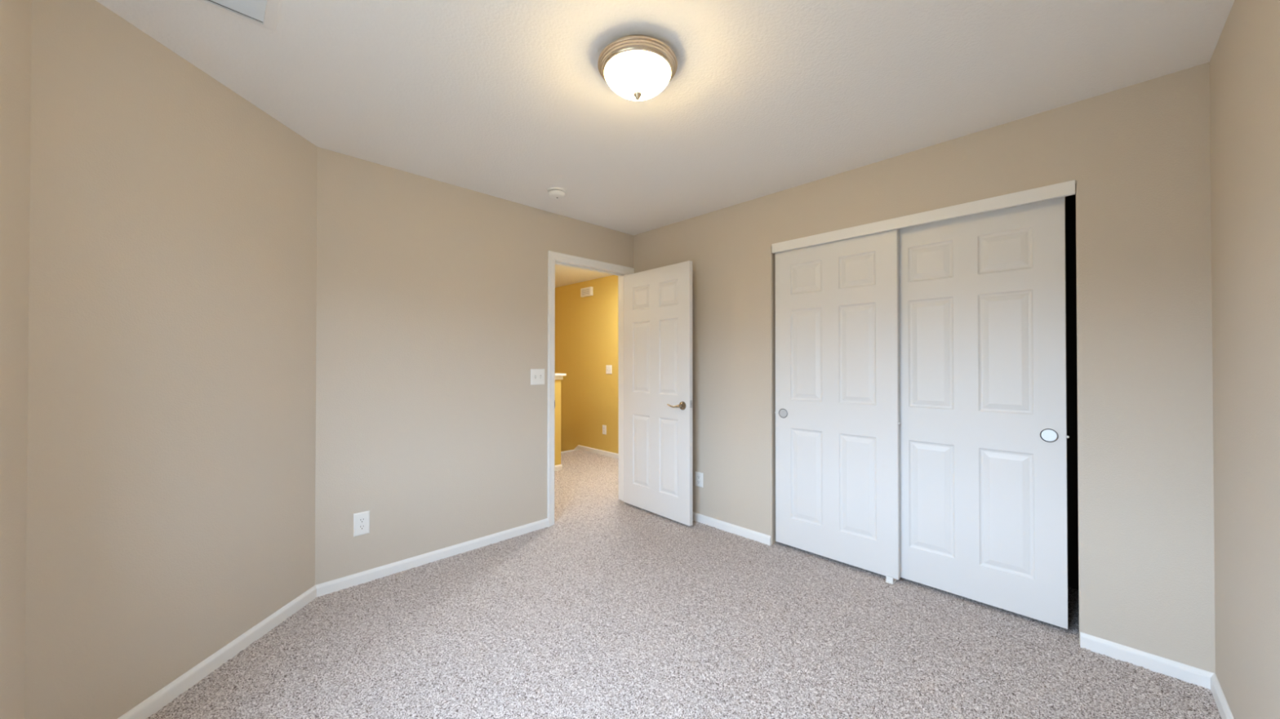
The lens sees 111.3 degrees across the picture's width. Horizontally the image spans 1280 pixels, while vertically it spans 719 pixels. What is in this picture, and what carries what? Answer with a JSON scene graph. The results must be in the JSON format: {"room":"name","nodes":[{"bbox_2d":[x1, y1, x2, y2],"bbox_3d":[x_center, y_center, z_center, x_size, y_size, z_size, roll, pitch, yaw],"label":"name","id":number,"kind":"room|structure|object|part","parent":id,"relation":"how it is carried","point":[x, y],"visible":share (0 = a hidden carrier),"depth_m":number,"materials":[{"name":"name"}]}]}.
{"room":"empty bedroom","nodes":[
{"label":"empty bedroom","id":0,"kind":"room"},
{"bbox_2d":[0,0,31,718],"bbox_3d":[-0.942,0.045,0.338,0.117,2.560,2.605,0,-1,-44],"label":"wall","id":1,"kind":"structure","parent":0,"point":[15,15],"depth_m":1.17,"materials":[{"name":"beige paint"}]},
{"bbox_2d":[24,0,317,718],"bbox_3d":[-1.823,0.056,1.793,0.117,2.560,1.336,0,0,1],"label":"wall","id":2,"kind":"structure","parent":0,"point":[171,454],"depth_m":1.60,"materials":[{"name":"beige paint"}]},
{"bbox_2d":[117,585,316,718],"bbox_3d":[-1.757,1.253,1.812,0.014,0.072,1.110,0,0,1],"label":"baseboard","id":3,"kind":"structure","parent":2,"relation":"attached to","point":[156,702],"depth_m":1.80,"materials":[{"name":"white paint"}]},
{"bbox_2d":[315,146,633,585],"bbox_3d":[-0.569,0.070,3.623,3.643,2.560,0.117,0,-1,-44],"label":"wall","id":4,"kind":"structure","parent":0,"point":[432,329],"depth_m":2.78,"materials":[{"name":"beige paint"}]},
{"bbox_2d":[353,511,369,537],"bbox_3d":[-1.600,0.945,2.518,0.080,0.130,0.008,0,-1,-44],"label":"wall outlet","id":5,"kind":"object","parent":4,"relation":"attached to","point":[361,520],"visible":1,"depth_m":2.52,"materials":[{"name":"white plastic"}]},
{"bbox_2d":[359,517,364,523],"bbox_3d":[-1.598,0.925,2.516,0.027,0.028,0.002,0,-1,-44],"label":"receptacle","id":6,"kind":"object","parent":5,"relation":"attached to","point":[362,520],"depth_m":2.52,"materials":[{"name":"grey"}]},
{"bbox_2d":[359,524,364,529],"bbox_3d":[-1.598,0.964,2.516,0.027,0.028,0.002,0,-1,-44],"label":"receptacle","id":7,"kind":"object","parent":5,"relation":"attached to","point":[362,526],"depth_m":2.52,"materials":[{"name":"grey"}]},
{"bbox_2d":[315,518,548,597],"bbox_3d":[-1.233,1.260,2.872,1.457,0.072,0.014,0,-1,-44],"label":"baseboard","id":8,"kind":"structure","parent":4,"relation":"attached to","point":[335,585],"depth_m":2.74,"materials":[{"name":"white paint"}]},
{"bbox_2d":[530,368,544,385],"bbox_3d":[-0.774,0.132,3.328,0.120,0.120,0.016,0,-1,-44],"label":"light switch","id":9,"kind":"object","parent":4,"relation":"attached to","point":[537,375],"visible":1,"depth_m":3.33,"materials":[{"name":"white plastic"}]},
{"bbox_2d":[546,250,634,526],"bbox_3d":[-0.429,0.232,3.755,0.917,2.157,0.146,0,-1,-44],"label":"door frame","id":10,"kind":"structure","parent":4,"relation":"attached to","point":[554,258],"depth_m":3.47,"materials":[{"name":"white paint"}]},
{"bbox_3d":[-0.476,0.228,3.803,0.917,2.147,0.012,0,-1,-44],"label":"hall casing","id":11,"kind":"part","parent":10,"relation":"part of","materials":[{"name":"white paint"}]},
{"bbox_2d":[623,260,692,526],"bbox_3d":[0.128,0.259,3.648,0.145,2.030,0.806,0,-1,-42],"label":"door","id":12,"kind":"structure","parent":4,"relation":"in","point":[658,302],"depth_m":3.60,"materials":[{"name":"white paint"}]},
{"bbox_3d":[0.281,0.358,3.410,0.055,0.067,0.160,0,-1,-42],"label":"lever handle","id":13,"kind":"part","parent":12,"relation":"part of","materials":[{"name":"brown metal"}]},
{"bbox_2d":[554,379,560,465],"bbox_3d":[-2.724,1.593,4.995,2.815,2.714,2.235,0,-1,-44],"label":"wall","id":14,"kind":"structure","parent":0,"point":[557,382],"depth_m":5.16,"materials":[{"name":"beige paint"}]},
{"bbox_2d":[554,464,562,471],"bbox_3d":[-1.915,1.270,4.216,2.777,0.072,0.014,0,-1,-44],"label":"baseboard","id":15,"kind":"structure","parent":14,"relation":"attached to","point":[559,467],"depth_m":5.15,"materials":[{"name":"white paint"}]},
{"bbox_2d":[555,373,566,379],"bbox_3d":[-2.171,0.197,4.476,2.864,0.070,0.795,0,-1,-44],"label":"cap","id":16,"kind":"object","parent":14,"relation":"on","point":[557,376],"visible":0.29,"depth_m":5.15,"materials":[{"name":"white paint"}]},
{"bbox_2d":[560,449,574,453],"bbox_3d":[-1.223,1.312,6.044,0.775,0.032,0.012,0,-1,-44],"label":"trim","id":17,"kind":"structure","parent":14,"relation":"attached to","point":[571,450],"depth_m":6.22,"materials":[{"name":"white paint"}]},
{"bbox_2d":[555,275,618,453],"bbox_3d":[-0.591,0.909,6.169,0.100,4.200,3.750,0,-1,-44],"label":"wall","id":18,"kind":"structure","parent":0,"point":[586,328],"depth_m":6.25,"materials":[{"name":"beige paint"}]},
{"bbox_2d":[580,286,593,297],"bbox_3d":[-0.759,-0.964,6.252,0.046,0.124,0.240,0,-1,-44],"label":"door chime","id":19,"kind":"object","parent":18,"relation":"attached to","point":[587,291],"visible":1,"depth_m":6.21,"materials":[{"name":"white plastic"}]},
{"bbox_2d":[573,444,618,458],"bbox_3d":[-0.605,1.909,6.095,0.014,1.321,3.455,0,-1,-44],"label":"baseboard","id":20,"kind":"structure","parent":18,"relation":"attached to","point":[578,447],"depth_m":6.08,"materials":[{"name":"white paint"}]},
{"bbox_2d":[602,425,606,435],"bbox_3d":[-0.490,0.962,5.989,0.008,0.125,0.080,0,-1,-44],"label":"wall outlet","id":21,"kind":"object","parent":18,"relation":"attached to","point":[604,427],"visible":1,"depth_m":5.98,"materials":[{"name":"white plastic"}]},
{"bbox_2d":[605,364,612,373],"bbox_3d":[-0.426,0.137,5.924,0.016,0.120,0.118,0,-1,-44],"label":"light switch","id":22,"kind":"object","parent":18,"relation":"attached to","point":[608,367],"visible":1,"depth_m":5.92,"materials":[{"name":"white plastic"}]},
{"bbox_2d":[95,0,1234,287],"bbox_3d":[-0.968,-1.192,3.406,4.528,0.080,7.292,0,-1,-44],"label":"ceiling","id":23,"kind":"structure","parent":0,"point":[511,100],"depth_m":1.81,"materials":[{"name":"white paint"}]},
{"bbox_2d":[197,0,281,31],"bbox_3d":[-1.343,-1.161,1.345,0.362,0.012,0.232,0,-1,-44],"label":"ceiling vent","id":24,"kind":"object","parent":23,"relation":"in","point":[263,13],"visible":1,"depth_m":1.45,"materials":[{"name":"white metal"}]},
{"bbox_2d":[547,186,566,199],"bbox_3d":[-0.569,-1.133,2.994,0.127,0.045,0.127,0,-1,-44],"label":"smoke detector","id":25,"kind":"object","parent":23,"relation":"attached to","point":[556,193],"visible":1,"depth_m":2.96,"materials":[{"name":"white plastic"}]},
{"bbox_2d":[597,34,677,100],"bbox_3d":[-0.009,-1.086,1.698,0.309,0.157,0.309,0,-1,-44],"label":"ceiling light","id":26,"kind":"object","parent":23,"relation":"attached to","point":[637,67],"visible":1,"depth_m":1.62,"materials":[{"name":"white glass"}]},
{"bbox_3d":[-0.009,-1.069,1.698,0.257,0.078,0.257,0,-1,-44],"label":"lamp shade","id":27,"kind":"part","parent":26,"relation":"part of","materials":[{"name":"white glass"}]},
{"bbox_2d":[146,449,1221,718],"bbox_3d":[-0.449,1.292,2.914,4.270,0.017,5.554,0,-1,-44],"label":"floor","id":28,"kind":"structure","parent":0,"point":[615,608],"depth_m":1.96,"materials":[{"name":"grey carpet"}]},
{"bbox_2d":[885,575,897,584],"bbox_3d":[1.474,1.267,2.555,0.125,0.038,0.040,0,-1,-44],"label":"guide","id":29,"kind":"object","parent":28,"relation":"on","point":[889,580],"visible":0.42,"depth_m":2.52,"materials":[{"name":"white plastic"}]},
{"bbox_3d":[1.474,1.282,2.555,0.125,0.008,0.040,0,-1,-44],"label":"plate","id":30,"kind":"part","parent":29,"relation":"part of","materials":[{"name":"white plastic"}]},
{"bbox_2d":[633,62,1215,673],"bbox_3d":[1.125,0.065,2.912,0.117,2.560,3.390,0,-1,-44],"label":"wall","id":31,"kind":"structure","parent":0,"point":[1137,156],"depth_m":1.91,"materials":[{"name":"beige paint"}]},
{"bbox_2d":[695,471,702,487],"bbox_3d":[0.470,0.956,3.485,0.008,0.114,0.078,0,-1,-44],"label":"wall outlet","id":32,"kind":"object","parent":31,"relation":"attached to","point":[699,476],"visible":1,"depth_m":3.48,"materials":[{"name":"white plastic"}]},
{"bbox_2d":[692,511,770,545],"bbox_3d":[0.419,1.265,3.530,0.014,0.072,1.386,0,-1,-44],"label":"baseboard","id":33,"kind":"structure","parent":31,"relation":"attached to","point":[736,530],"depth_m":3.25,"materials":[{"name":"white paint"}]},
{"bbox_2d":[771,179,1075,253],"bbox_3d":[1.478,-0.775,2.550,0.118,0.062,1.503,0,-1,-44],"label":"header board","id":34,"kind":"object","parent":31,"relation":"attached to","point":[1068,188],"visible":1,"depth_m":2.34,"materials":[{"name":"white paint"}]},
{"bbox_2d":[774,229,900,580],"bbox_3d":[1.220,0.245,2.789,0.038,2.035,0.779,0,-1,-44],"label":"door","id":35,"kind":"structure","parent":34,"relation":"hanging from","point":[837,423],"depth_m":2.74,"materials":[{"name":"white paint"}]},
{"bbox_3d":[0.984,0.369,3.006,0.001,0.056,0.056,0,-1,-44],"label":"finger pull","id":36,"kind":"part","parent":35,"relation":"part of","materials":[{"name":"white metal"}]},
{"bbox_2d":[898,196,1069,629],"bbox_3d":[1.741,0.243,2.326,0.038,2.035,0.770,0,-1,-44],"label":"door","id":37,"kind":"structure","parent":34,"relation":"hanging from","point":[984,509],"depth_m":2.25,"materials":[{"name":"white paint"}]},
{"bbox_3d":[1.951,0.362,2.088,0.001,0.056,0.056,0,-1,-44],"label":"finger pull","id":38,"kind":"part","parent":37,"relation":"part of","materials":[{"name":"white metal"}]},
{"bbox_2d":[1080,631,1213,689],"bbox_3d":[2.094,1.253,1.821,0.014,0.072,0.369,0,-1,-44],"label":"baseboard","id":39,"kind":"structure","parent":31,"relation":"attached to","point":[1187,673],"depth_m":1.81,"materials":[{"name":"white paint"}]},
{"bbox_2d":[1065,192,1078,590],"bbox_3d":[1.940,0.065,3.020,0.080,2.560,2.400,0,-1,-44],"label":"wall","id":40,"kind":"structure","parent":0,"point":[1070,201],"depth_m":2.46,"materials":[{"name":"black paint"}]},
{"bbox_2d":[1209,0,1279,718],"bbox_3d":[1.139,0.047,0.555,3.282,2.560,0.117,0,-1,-44],"label":"wall","id":41,"kind":"structure","parent":0,"point":[1245,60],"depth_m":1.32,"materials":[{"name":"beige paint"}]},
{"bbox_2d":[1210,673,1234,718],"bbox_3d":[1.094,1.244,0.593,3.162,0.072,0.014,0,-1,-44],"label":"baseboard","id":42,"kind":"structure","parent":41,"relation":"attached to","point":[1220,699],"depth_m":1.59,"materials":[{"name":"white paint"}]}
]}

